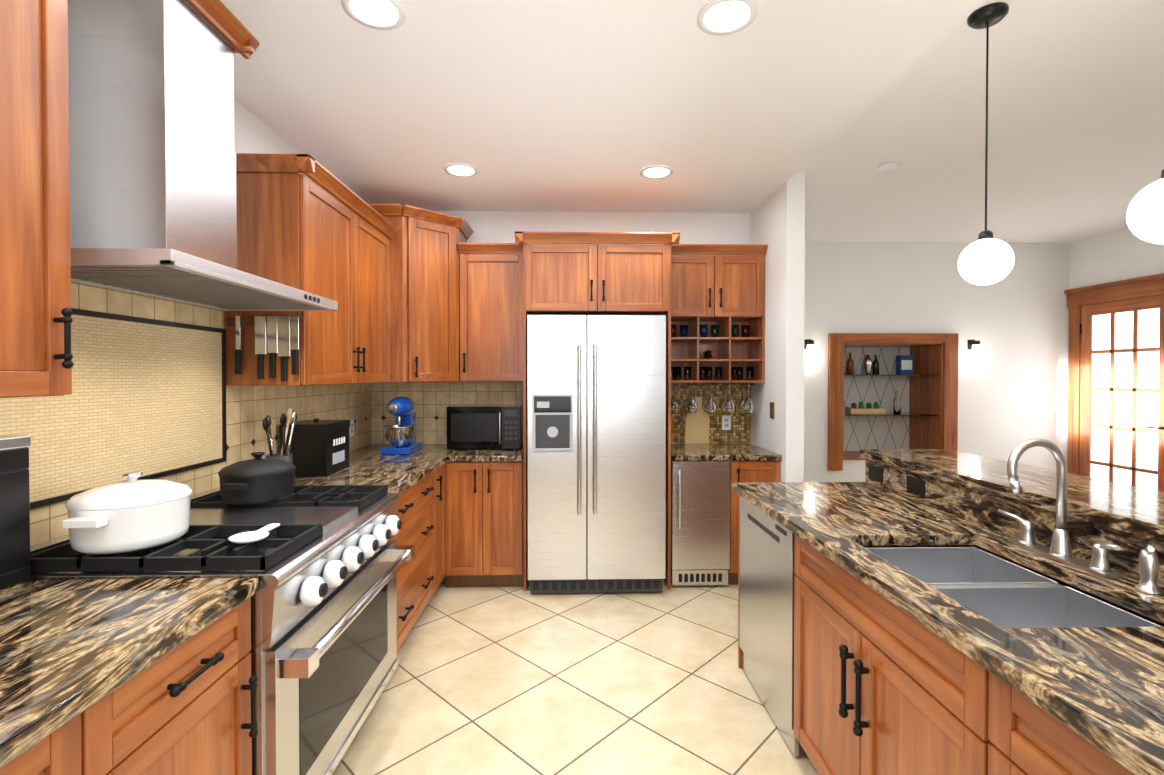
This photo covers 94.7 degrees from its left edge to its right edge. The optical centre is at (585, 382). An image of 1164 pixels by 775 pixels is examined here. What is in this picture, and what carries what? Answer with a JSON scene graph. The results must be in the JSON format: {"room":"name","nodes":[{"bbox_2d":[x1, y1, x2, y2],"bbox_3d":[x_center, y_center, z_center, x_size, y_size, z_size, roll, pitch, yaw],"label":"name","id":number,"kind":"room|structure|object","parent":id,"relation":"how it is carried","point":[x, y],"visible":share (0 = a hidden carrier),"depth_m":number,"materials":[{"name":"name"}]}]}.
{"room":"kitchen","nodes":[
{"label":"kitchen","id":0,"kind":"room"},
{"bbox_2d":[0,99,371,545],"bbox_3d":[-1.652,0.065,1.031,0.167,2.720,6.550,0,1,-1],"label":"wall","id":1,"kind":"structure","parent":0,"point":[152,396],"depth_m":1.98,"materials":[{"name":"beige tile"}]},
{"bbox_2d":[0,0,73,397],"bbox_3d":[-1.375,-0.550,0.826,0.408,1.175,1.010,0,1,-1],"label":"wall cabinet","id":2,"kind":"object","parent":1,"relation":"attached to","point":[36,320],"visible":1,"depth_m":1.21,"materials":[{"name":"brown wood"}]},
{"bbox_2d":[68,0,337,310],"bbox_3d":[-1.344,-0.808,1.884,0.507,0.989,0.996,0,1,-1],"label":"range hood","id":3,"kind":"object","parent":1,"relation":"attached to","point":[152,168],"visible":0.94,"depth_m":1.66,"materials":[{"name":"silver metal"}]},
{"bbox_2d":[224,153,397,385],"bbox_3d":[-1.429,-0.500,2.948,0.408,1.015,1.205,0,1,-1],"label":"wall cabinet","id":4,"kind":"object","parent":1,"relation":"attached to","point":[297,230],"visible":0.94,"depth_m":2.52,"materials":[{"name":"brown wood"}]},
{"bbox_2d":[227,316,298,380],"bbox_3d":[-1.432,-0.151,2.384,0.316,0.290,0.027,0,1,-1],"label":"rack","id":5,"kind":"object","parent":4,"relation":"attached to","point":[278,328],"visible":0.96,"depth_m":2.38,"materials":[{"name":"silver metal"}]},
{"bbox_2d":[349,420,353,436],"bbox_3d":[-1.644,0.321,3.770,0.006,0.115,0.070,0,1,-1],"label":"electrical outlet plate","id":6,"kind":"object","parent":1,"relation":"attached to","point":[351,430],"visible":0.92,"depth_m":3.76,"materials":[{"name":"white plastic"}]},
{"bbox_2d":[371,211,750,444],"bbox_3d":[-0.183,0.028,4.265,2.970,2.720,0.158,0,1,-1],"label":"wall","id":7,"kind":"structure","parent":0,"point":[432,401],"depth_m":4.18,"materials":[{"name":"white paint"}]},
{"bbox_2d":[342,203,473,381],"bbox_3d":[-1.258,-0.590,3.833,0.795,1.165,0.648,0,1,-1],"label":"wall cabinet","id":8,"kind":"object","parent":7,"relation":"attached to","point":[425,293],"visible":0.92,"depth_m":3.65,"materials":[{"name":"brown wood"}]},
{"bbox_2d":[458,243,522,380],"bbox_3d":[-0.669,-0.502,3.992,0.483,0.985,0.363,0,1,-1],"label":"wall cabinet","id":9,"kind":"object","parent":7,"relation":"attached to","point":[491,311],"visible":0.92,"depth_m":3.87,"materials":[{"name":"brown wood"}]},
{"bbox_2d":[671,244,767,384],"bbox_3d":[0.935,-0.489,4.033,0.741,1.011,0.363,0,1,-1],"label":"wall cabinet","id":10,"kind":"object","parent":7,"relation":"attached to","point":[723,288],"visible":0.77,"depth_m":3.91,"materials":[{"name":"brown wood"}]},
{"bbox_2d":[671,367,690,379],"bbox_3d":[0.701,-0.069,4.000,0.141,0.100,0.141,1,1,44],"label":"glass","id":11,"kind":"object","parent":10,"relation":"in","point":[675,371],"depth_m":3.98,"materials":[{"name":"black glass"}]},
{"bbox_2d":[700,350,714,358],"bbox_3d":[0.934,-0.211,4.068,0.072,0.070,0.272,0,1,-1],"label":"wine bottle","id":12,"kind":"object","parent":10,"relation":"in","point":[708,354],"depth_m":4.04,"materials":[{"name":"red glass"}]},
{"bbox_2d":[699,367,722,379],"bbox_3d":[0.936,-0.069,4.006,0.141,0.100,0.141,1,1,44],"label":"glass","id":13,"kind":"object","parent":10,"relation":"in","point":[705,373],"depth_m":3.99,"materials":[{"name":"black glass"}]},
{"bbox_2d":[671,385,753,412],"bbox_3d":[0.935,0.120,4.053,0.637,0.205,0.184,0,1,-1],"label":"stemware","id":14,"kind":"object","parent":10,"relation":"hanging from","point":[746,405],"visible":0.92,"depth_m":3.98,"materials":[{"name":"clear glass"}]},
{"bbox_2d":[731,367,753,379],"bbox_3d":[1.171,-0.069,4.012,0.141,0.100,0.141,1,1,44],"label":"glass","id":15,"kind":"object","parent":10,"relation":"in","point":[736,372],"depth_m":3.99,"materials":[{"name":"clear glass"}]},
{"bbox_2d":[722,415,730,429],"bbox_3d":[1.109,0.316,4.218,0.070,0.115,0.006,0,1,-1],"label":"outlet","id":16,"kind":"object","parent":7,"relation":"attached to","point":[726,422],"visible":1,"depth_m":4.22,"materials":[{"name":"white plastic"}]},
{"bbox_2d":[333,576,818,774],"bbox_3d":[1.683,1.465,1.907,7.180,0.100,8.700,0,1,-1],"label":"floor","id":17,"kind":"structure","parent":0,"point":[500,681],"depth_m":2.43,"materials":[{"name":"tile"}]},
{"bbox_2d":[0,681,127,774],"bbox_3d":[-1.209,0.994,0.626,0.708,0.870,0.698,0,1,-1],"label":"base cabinet","id":18,"kind":"object","parent":17,"relation":"on","point":[94,742],"depth_m":0.93,"materials":[{"name":"brown wood"}]},
{"bbox_2d":[0,578,258,767],"bbox_3d":[-1.197,0.539,0.485,0.730,0.037,1.826,0,1,-1],"label":"countertop","id":19,"kind":"structure","parent":18,"relation":"on","point":[70,649],"depth_m":1.10,"materials":[{"name":"stone"}]},
{"bbox_2d":[0,435,30,589],"bbox_3d":[-1.505,0.324,1.266,0.154,0.373,0.237,0,1,-1],"label":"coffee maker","id":20,"kind":"object","parent":19,"relation":"on","point":[14,518],"visible":1,"depth_m":1.34,"materials":[{"name":"black plastic"}]},
{"bbox_2d":[128,597,257,774],"bbox_3d":[-1.222,0.989,1.131,0.708,0.870,0.543,0,1,-1],"label":"base cabinet","id":21,"kind":"object","parent":17,"relation":"on","point":[188,707],"depth_m":1.21,"materials":[{"name":"brown wood"}]},
{"bbox_2d":[29,485,414,774],"bbox_3d":[-1.170,0.937,1.908,0.835,0.955,0.996,0,1,-1],"label":"range","id":22,"kind":"object","parent":17,"relation":"on","point":[324,564],"visible":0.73,"depth_m":1.67,"materials":[{"name":"silver metal"}]},
{"bbox_2d":[62,471,191,554],"bbox_3d":[-1.324,0.363,1.568,0.283,0.203,0.340,0,1,-1],"label":"pot","id":23,"kind":"object","parent":22,"relation":"on","point":[132,513],"visible":1,"depth_m":1.47,"materials":[{"name":"white ceramic"}]},
{"bbox_2d":[228,523,279,543],"bbox_3d":[-0.991,0.457,1.622,0.103,0.013,0.191,0,1,-1],"label":"spoon rest","id":24,"kind":"object","parent":22,"relation":"on","point":[262,533],"visible":1,"depth_m":1.59,"materials":[{"name":"white ceramic"}]},
{"bbox_2d":[218,452,295,504],"bbox_3d":[-1.293,0.366,2.119,0.262,0.183,0.320,0,1,-1],"label":"pot","id":25,"kind":"object","parent":22,"relation":"on","point":[258,479],"visible":1,"depth_m":2.03,"materials":[{"name":"black metal"}]},
{"bbox_2d":[391,467,439,650],"bbox_3d":[-1.266,0.969,2.868,0.708,0.870,0.912,0,1,-1],"label":"base cabinet","id":26,"kind":"object","parent":17,"relation":"on","point":[418,507],"depth_m":2.95,"materials":[{"name":"brown wood"}]},
{"bbox_2d":[294,444,522,494],"bbox_3d":[-1.024,0.507,3.290,1.218,0.037,1.756,0,1,-1],"label":"countertop","id":27,"kind":"structure","parent":26,"relation":"on","point":[399,474],"depth_m":3.24,"materials":[{"name":"stone"}]},
{"bbox_2d":[262,408,297,462],"bbox_3d":[-1.446,0.309,2.534,0.176,0.375,0.134,0,1,-1],"label":"utensil crock","id":28,"kind":"object","parent":27,"relation":"on","point":[283,455],"visible":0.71,"depth_m":2.52,"materials":[{"name":"grey metal"}]},
{"bbox_2d":[280,418,349,475],"bbox_3d":[-1.483,0.344,2.959,0.244,0.293,0.298,0,1,-1],"label":"bread box","id":29,"kind":"object","parent":27,"relation":"on","point":[318,447],"visible":0.94,"depth_m":2.82,"materials":[{"name":"black plastic"}]},
{"bbox_2d":[380,396,421,453],"bbox_3d":[-1.284,0.289,3.735,0.213,0.385,0.364,0,1,-1],"label":"stand mixer","id":30,"kind":"object","parent":27,"relation":"on","point":[400,436],"visible":1,"depth_m":3.64,"materials":[{"name":"blue metal"}]},
{"bbox_2d":[447,404,522,449],"bbox_3d":[-0.730,0.325,3.964,0.520,0.311,0.378,0,1,-1],"label":"microwave","id":31,"kind":"object","parent":27,"relation":"on","point":[484,426],"visible":0.98,"depth_m":3.81,"materials":[{"name":"black metal"}]},
{"bbox_2d":[440,464,444,583],"bbox_3d":[-1.280,0.962,3.409,0.708,0.870,0.286,0,1,-1],"label":"base cabinet","id":32,"kind":"object","parent":17,"relation":"on","point":[442,468],"depth_m":3.50,"materials":[{"name":"brown wood"}]},
{"bbox_2d":[445,460,522,587],"bbox_3d":[-0.693,0.957,3.875,0.530,0.870,0.608,0,1,-1],"label":"base cabinet","id":33,"kind":"object","parent":17,"relation":"on","point":[483,523],"depth_m":3.58,"materials":[{"name":"brown wood"}]},
{"bbox_2d":[527,315,665,592],"bbox_3d":[0.065,0.468,3.781,0.890,1.810,0.787,0,1,-1],"label":"fridge","id":34,"kind":"object","parent":17,"relation":"on","point":[596,453],"visible":1,"depth_m":3.46,"materials":[{"name":"grey metal"}]},
{"bbox_2d":[515,231,679,590],"bbox_3d":[0.072,0.200,3.861,1.089,2.385,0.658,0,1,-1],"label":"surround","id":35,"kind":"object","parent":17,"relation":"on","point":[584,273],"visible":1,"depth_m":3.58,"materials":[{"name":"brown wood"}]},
{"bbox_2d":[728,460,779,584],"bbox_3d":[1.139,0.956,3.922,0.338,0.870,0.608,0,1,-1],"label":"base cabinet","id":36,"kind":"object","parent":17,"relation":"on","point":[741,471],"depth_m":3.62,"materials":[{"name":"brown wood"}]},
{"bbox_2d":[671,460,729,585],"bbox_3d":[0.772,0.948,3.877,0.390,0.848,0.644,0,1,-1],"label":"beverage cooler","id":37,"kind":"object","parent":36,"relation":"in","point":[700,522],"visible":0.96,"depth_m":3.61,"materials":[{"name":"grey metal"}]},
{"bbox_2d":[671,443,781,460],"bbox_3d":[0.941,0.500,3.903,0.737,0.037,0.630,0,1,-1],"label":"countertop","id":38,"kind":"structure","parent":36,"relation":"on","point":[714,452],"depth_m":3.71,"materials":[{"name":"stone"}]},
{"bbox_2d":[684,397,709,443],"bbox_3d":[0.870,0.294,4.175,0.190,0.369,0.064,0,1,-1],"label":"cutting board","id":39,"kind":"object","parent":38,"relation":"on","point":[697,427],"visible":0.81,"depth_m":4.17,"materials":[{"name":"brown wood"}]},
{"bbox_2d":[859,449,1163,587],"bbox_3d":[1.641,0.891,0.904,0.435,1.070,3.610,0,1,-1],"label":"raised bar","id":40,"kind":"object","parent":17,"relation":"on","point":[1128,519],"visible":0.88,"depth_m":1.79,"materials":[{"name":"brown stone"}]},
{"bbox_2d":[950,647,1134,774],"bbox_3d":[1.131,0.993,0.779,0.658,0.870,0.712,0,1,-1],"label":"base cabinet","id":41,"kind":"object","parent":17,"relation":"on","point":[995,729],"depth_m":1.02,"materials":[{"name":"brown wood"}]},
{"bbox_2d":[740,496,805,755],"bbox_3d":[1.086,0.971,2.320,0.653,0.854,0.624,0,1,-1],"label":"dishwasher","id":42,"kind":"object","parent":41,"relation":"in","point":[767,573],"visible":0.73,"depth_m":2.23,"materials":[{"name":"grey metal"}]},
{"bbox_2d":[732,482,1163,774],"bbox_3d":[1.115,0.535,0.901,0.686,0.037,3.540,0,1,-1],"label":"countertop","id":43,"kind":"structure","parent":41,"relation":"on","point":[1101,688],"depth_m":1.17,"materials":[{"name":"stone"}]},
{"bbox_2d":[866,547,1159,628],"bbox_3d":[1.086,0.652,1.457,0.432,0.205,0.646,0,1,-1],"label":"sink","id":44,"kind":"object","parent":43,"relation":"in","point":[1001,592],"visible":0.17,"depth_m":1.44,"materials":[{"name":"silver metal"}]},
{"bbox_2d":[997,438,1162,594],"bbox_3d":[1.304,0.335,1.496,0.195,0.349,0.482,0,1,-1],"label":"faucet","id":45,"kind":"object","parent":43,"relation":"on","point":[1059,549],"visible":1,"depth_m":1.53,"materials":[{"name":"silver metal"}]},
{"bbox_2d":[220,0,984,212],"bbox_3d":[-0.176,-1.406,1.051,3.120,0.220,6.550,0,1,-1],"label":"ceiling","id":46,"kind":"structure","parent":0,"point":[563,105],"depth_m":2.42,"materials":[{"name":"white paint"}]},
{"bbox_2d":[185,0,259,58],"bbox_3d":[-1.414,-1.270,1.822,0.340,0.065,0.464,0,1,-1],"label":"crown molding","id":47,"kind":"structure","parent":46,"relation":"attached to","point":[223,21],"depth_m":1.90,"materials":[{"name":"brown wood"}]},
{"bbox_2d":[342,0,405,29],"bbox_3d":[-0.737,-1.301,1.874,0.210,0.006,0.210,0,1,-1],"label":"recessed light","id":48,"kind":"object","parent":46,"relation":"in","point":[383,14],"visible":1,"depth_m":1.88,"materials":[{"name":"white plastic"}]},
{"bbox_2d":[443,163,477,176],"bbox_3d":[-0.774,-1.317,3.333,0.210,0.006,0.210,0,1,-1],"label":"recessed light","id":49,"kind":"object","parent":46,"relation":"in","point":[460,170],"visible":1,"depth_m":3.33,"materials":[{"name":"white plastic"}]},
{"bbox_2d":[640,166,672,178],"bbox_3d":[0.445,-1.318,3.364,0.210,0.006,0.210,0,1,-1],"label":"recessed light","id":50,"kind":"object","parent":46,"relation":"in","point":[654,172],"visible":1,"depth_m":3.36,"materials":[{"name":"white plastic"}]},
{"bbox_2d":[697,0,757,34],"bbox_3d":[0.502,-1.301,1.905,0.210,0.006,0.210,0,1,-1],"label":"recessed light","id":51,"kind":"object","parent":46,"relation":"in","point":[721,17],"visible":1,"depth_m":1.91,"materials":[{"name":"white plastic"}]},
{"bbox_2d":[751,172,804,481],"bbox_3d":[1.359,-0.004,4.433,0.120,2.780,1.800,0,1,-1],"label":"wall","id":52,"kind":"structure","parent":0,"point":[778,221],"depth_m":3.58,"materials":[{"name":"white paint"}]},
{"bbox_2d":[770,402,773,418],"bbox_3d":[1.310,0.196,3.771,0.009,0.115,0.075,0,1,-1],"label":"switch plate","id":53,"kind":"object","parent":52,"relation":"attached to","point":[772,410],"visible":1,"depth_m":3.76,"materials":[{"name":"gold metal"}]},
{"bbox_2d":[804,241,1069,481],"bbox_3d":[3.206,-0.020,5.755,3.640,2.780,0.750,0,1,-1],"label":"wall","id":54,"kind":"structure","parent":0,"point":[1012,385],"depth_m":5.39,"materials":[{"name":"white paint"}]},
{"bbox_2d":[804,339,814,353],"bbox_3d":[2.217,-0.357,5.293,0.071,0.145,0.111,0,1,-1],"label":"sconce","id":55,"kind":"object","parent":54,"relation":"attached to","point":[809,345],"visible":0.96,"depth_m":5.25,"materials":[{"name":"black plastic"}]},
{"bbox_2d":[827,333,957,470],"bbox_3d":[3.064,0.190,5.609,1.300,1.365,0.540,0,1,-1],"label":"shelf unit","id":56,"kind":"object","parent":54,"relation":"attached to","point":[926,417],"visible":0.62,"depth_m":5.59,"materials":[{"name":"brown wood"}]},
{"bbox_2d":[844,353,912,412],"bbox_3d":[3.039,0.003,5.646,0.738,0.635,0.145,0,1,-1],"label":"bottles","id":57,"kind":"object","parent":56,"relation":"on","point":[904,364],"visible":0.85,"depth_m":5.61,"materials":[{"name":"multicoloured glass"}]},
{"bbox_2d":[967,340,980,353],"bbox_3d":[3.876,-0.357,5.336,0.071,0.145,0.111,0,1,-1],"label":"sconce","id":58,"kind":"object","parent":54,"relation":"attached to","point":[974,346],"visible":1,"depth_m":5.30,"materials":[{"name":"black glass"}]},
{"bbox_2d":[797,0,1163,242],"bbox_3d":[3.249,-1.443,1.688,3.760,0.160,7.650,0,1,-1],"label":"ceiling","id":59,"kind":"structure","parent":0,"point":[1075,120],"depth_m":3.03,"materials":[{"name":"white paint"}]},
{"bbox_2d":[877,162,898,173],"bbox_3d":[1.924,-1.363,3.411,0.120,0.036,0.120,0,1,-1],"label":"smoke detector","id":60,"kind":"object","parent":59,"relation":"attached to","point":[886,167],"visible":1,"depth_m":3.38,"materials":[{"name":"white plastic"}]},
{"bbox_2d":[958,2,1014,284],"bbox_3d":[1.488,-0.864,1.990,0.170,1.002,0.170,0,1,-1],"label":"pendant light","id":61,"kind":"object","parent":59,"relation":"hanging from","point":[986,258],"visible":1,"depth_m":1.96,"materials":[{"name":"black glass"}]},
{"bbox_2d":[1126,169,1163,243],"bbox_3d":[1.502,-0.857,1.365,0.170,1.002,0.170,0,1,-1],"label":"pendant light","id":62,"kind":"object","parent":59,"relation":"hanging from","point":[1145,216],"visible":1,"depth_m":1.36,"materials":[{"name":"white glass"}]},
{"bbox_2d":[1069,227,1163,305],"bbox_3d":[5.055,0.027,1.676,0.150,2.780,7.500,0,1,-1],"label":"wall","id":63,"kind":"structure","parent":0,"point":[1122,254],"depth_m":4.97,"materials":[{"name":"white paint"}]},
{"bbox_2d":[1064,273,1163,491],"bbox_3d":[4.857,0.228,4.870,0.080,2.305,1.130,0,1,-1],"label":"french door","id":64,"kind":"structure","parent":63,"relation":"in","point":[1116,391],"depth_m":4.92,"materials":[{"name":"brown wood"}]}
]}

